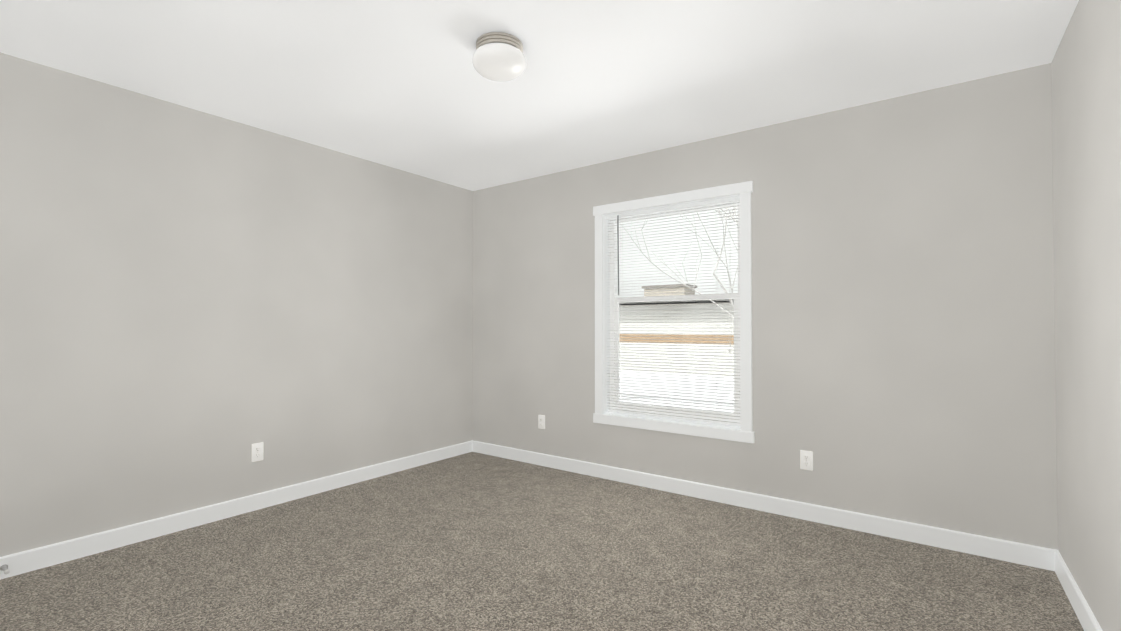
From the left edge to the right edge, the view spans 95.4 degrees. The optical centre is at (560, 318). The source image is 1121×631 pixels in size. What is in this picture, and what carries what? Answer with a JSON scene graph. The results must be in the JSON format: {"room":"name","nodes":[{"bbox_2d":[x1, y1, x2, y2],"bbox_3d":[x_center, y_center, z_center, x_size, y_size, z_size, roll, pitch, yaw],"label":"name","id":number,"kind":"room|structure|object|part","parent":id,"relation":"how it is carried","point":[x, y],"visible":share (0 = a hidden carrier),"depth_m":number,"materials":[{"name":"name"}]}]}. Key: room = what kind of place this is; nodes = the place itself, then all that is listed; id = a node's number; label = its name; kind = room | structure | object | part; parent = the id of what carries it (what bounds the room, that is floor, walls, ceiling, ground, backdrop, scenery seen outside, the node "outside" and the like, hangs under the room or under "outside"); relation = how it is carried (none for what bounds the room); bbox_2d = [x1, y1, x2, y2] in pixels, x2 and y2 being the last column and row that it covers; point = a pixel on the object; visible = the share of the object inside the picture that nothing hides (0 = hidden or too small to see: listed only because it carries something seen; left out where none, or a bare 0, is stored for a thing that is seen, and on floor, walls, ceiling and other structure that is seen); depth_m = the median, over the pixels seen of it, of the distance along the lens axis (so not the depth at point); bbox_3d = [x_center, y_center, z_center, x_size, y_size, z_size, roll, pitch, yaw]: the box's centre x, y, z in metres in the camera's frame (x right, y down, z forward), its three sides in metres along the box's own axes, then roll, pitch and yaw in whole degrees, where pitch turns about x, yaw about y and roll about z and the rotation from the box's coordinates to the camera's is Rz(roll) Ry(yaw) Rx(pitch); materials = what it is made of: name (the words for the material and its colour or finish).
{"room":"empty bedroom","nodes":[
{"label":"empty bedroom","id":0,"kind":"room"},
{"bbox_2d":[0,52,472,556],"bbox_3d":[-2.069,-0.007,3.222,0.160,2.440,4.320,-1,-1,36],"label":"wall","id":1,"kind":"structure","parent":0,"point":[195,305],"depth_m":3.00,"materials":[{"name":"paint"}]},
{"bbox_2d":[0,441,471,579],"bbox_3d":[-1.999,1.162,3.154,0.014,0.100,4.000,-1,-1,36],"label":"baseboard","id":2,"kind":"structure","parent":1,"relation":"attached to","point":[22,562],"depth_m":2.98,"materials":[{"name":"white wood"}]},
{"bbox_2d":[0,564,9,573],"bbox_3d":[-2.538,1.148,2.334,0.086,0.026,0.026,-1,-1,36],"label":"door stop","id":3,"kind":"object","parent":2,"relation":"attached to","point":[4,567],"visible":1,"depth_m":2.34,"materials":[{"name":"silver metal"}]},
{"bbox_2d":[252,442,263,461],"bbox_3d":[-1.932,0.850,3.255,0.008,0.115,0.070,-1,-1,36],"label":"electrical outlet","id":4,"kind":"object","parent":1,"relation":"attached to","point":[257,451],"visible":1,"depth_m":3.25,"materials":[{"name":"white plastic"}]},
{"bbox_2d":[0,0,1078,190],"bbox_3d":[-0.407,-1.304,2.024,4.280,0.120,4.320,-1,-1,36],"label":"ceiling","id":5,"kind":"structure","parent":0,"point":[404,85],"depth_m":2.46,"materials":[{"name":"paint"}]},
{"bbox_2d":[472,32,526,81],"bbox_3d":[-0.276,-1.169,2.311,0.245,0.142,0.245,-1,-1,36],"label":"flush-mount light","id":6,"kind":"object","parent":5,"relation":"attached to","point":[498,56],"visible":1,"depth_m":2.23,"materials":[{"name":"white glass"}]},
{"bbox_2d":[0,452,1083,630],"bbox_3d":[-0.407,1.255,1.987,4.280,0.120,4.320,-1,-1,36],"label":"floor","id":7,"kind":"structure","parent":0,"point":[472,541],"depth_m":2.42,"materials":[{"name":"carpet"}]},
{"bbox_2d":[472,63,1057,549],"bbox_3d":[0.822,0.000,3.684,3.960,2.440,0.160,-1,-1,36],"label":"wall","id":8,"kind":"structure","parent":0,"point":[902,317],"depth_m":2.94,"materials":[{"name":"paint"}]},
{"bbox_2d":[538,415,544,428],"bbox_3d":[-0.159,0.865,4.285,0.070,0.115,0.008,-1,-1,36],"label":"electrical outlet","id":9,"kind":"object","parent":8,"relation":"attached to","point":[541,421],"visible":1,"depth_m":4.28,"materials":[{"name":"white plastic"}]},
{"bbox_2d":[593,181,753,442],"bbox_3d":[0.794,-0.040,3.689,1.208,1.680,0.184,-1,-1,36],"label":"window","id":10,"kind":"structure","parent":8,"relation":"in","point":[745,433],"depth_m":3.66,"materials":[{"name":"white"}]},
{"bbox_2d":[606,196,740,426],"bbox_3d":[0.775,-0.045,3.664,1.026,1.519,0.028,-1,-1,36],"label":"window blind","id":11,"kind":"object","parent":10,"relation":"attached to","point":[697,204],"depth_m":3.63,"materials":[{"name":"white plastic"}]},
{"bbox_2d":[617,215,622,294],"bbox_3d":[0.445,-0.042,3.880,0.026,1.498,0.013,-1,-1,33],"label":"blind cord","id":12,"kind":"object","parent":11,"relation":"hanging from","point":[618,215],"depth_m":3.89,"materials":[{"name":"white plastic"}]},
{"bbox_3d":[0.775,-0.038,3.663,1.020,1.459,0.025,-1,-1,36],"label":"window blind slats","id":13,"kind":"part","parent":11,"relation":"part of","materials":[{"name":"white plastic"}]},
{"bbox_2d":[716,255,717,383],"bbox_3d":[1.051,-0.041,3.445,0.002,1.483,0.002,-1,-1,36],"label":"blind cord","id":14,"kind":"object","parent":11,"relation":"hanging from","point":[717,283],"depth_m":3.44,"materials":[{"name":"white plastic"}]},
{"bbox_2d":[729,247,730,352],"bbox_3d":[1.124,-0.284,3.389,0.017,1.019,0.010,-1,-1,36],"label":"blind cord","id":15,"kind":"object","parent":11,"relation":"hanging from","point":[730,247],"depth_m":3.39,"materials":[{"name":"white plastic"}]},
{"bbox_3d":[0.824,-0.039,3.729,1.034,1.530,0.081,-1,-1,36],"label":"window sash","id":16,"kind":"part","parent":10,"relation":"part of","materials":[{"name":"white plastic"}]},
{"bbox_3d":[0.827,-0.039,3.734,0.962,1.458,0.004,-1,-1,36],"label":"glass","id":17,"kind":"part","parent":10,"relation":"part of","materials":[{"name":"clear glass"}]},
{"bbox_2d":[472,440,1047,569],"bbox_3d":[0.770,1.169,3.596,3.900,0.100,0.014,-1,-1,36],"label":"baseboard","id":18,"kind":"structure","parent":8,"relation":"attached to","point":[994,548],"depth_m":3.07,"materials":[{"name":"white wood"}]},
{"bbox_2d":[800,450,812,470],"bbox_3d":[1.485,0.854,3.081,0.070,0.115,0.008,-1,-1,36],"label":"electrical outlet","id":19,"kind":"object","parent":8,"relation":"attached to","point":[806,460],"visible":1,"depth_m":3.08,"materials":[{"name":"white plastic"}]},
{"bbox_2d":[1051,0,1120,630],"bbox_3d":[1.255,-0.042,0.789,0.160,2.440,4.320,-1,-1,36],"label":"wall","id":20,"kind":"structure","parent":0,"point":[1086,102],"depth_m":1.90,"materials":[{"name":"paint"}]},
{"bbox_2d":[1048,548,1102,630],"bbox_3d":[1.185,1.128,0.823,0.014,0.100,4.000,-1,-1,36],"label":"baseboard","id":21,"kind":"structure","parent":20,"relation":"attached to","point":[1056,563],"depth_m":2.12,"materials":[{"name":"white wood"}]},
{"label":"outside","id":22,"kind":"structure","parent":0,"visible":0},
{"bbox_2d":[620,370,733,413],"bbox_3d":[19.907,2.052,33.074,80.000,0.200,69.820,-1,-1,36],"label":"ground","id":23,"kind":"structure","parent":22,"point":[693,384],"depth_m":11.66,"materials":[{"name":"white snow"}]},
{"bbox_2d":[619,334,733,344],"bbox_3d":[1.068,0.931,9.898,21.000,1.360,0.140,-1,-1,36],"label":"fence","id":24,"kind":"object","parent":23,"relation":"on","point":[695,338],"depth_m":9.08,"materials":[{"name":"brown wood"}]},
{"bbox_2d":[619,284,733,376],"bbox_3d":[4.703,0.389,19.949,23.800,2.740,8.900,-1,-1,36],"label":"house","id":25,"kind":"structure","parent":23,"relation":"on","point":[681,328],"depth_m":15.72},
{"bbox_2d":[623,207,737,317],"bbox_3d":[3.842,-1.736,11.859,4.189,6.757,4.351,-1,-1,36],"label":"tree","id":26,"kind":"object","parent":23,"relation":"on","point":[731,301],"depth_m":11.23,"materials":[{"name":"grey plant"}]}
]}

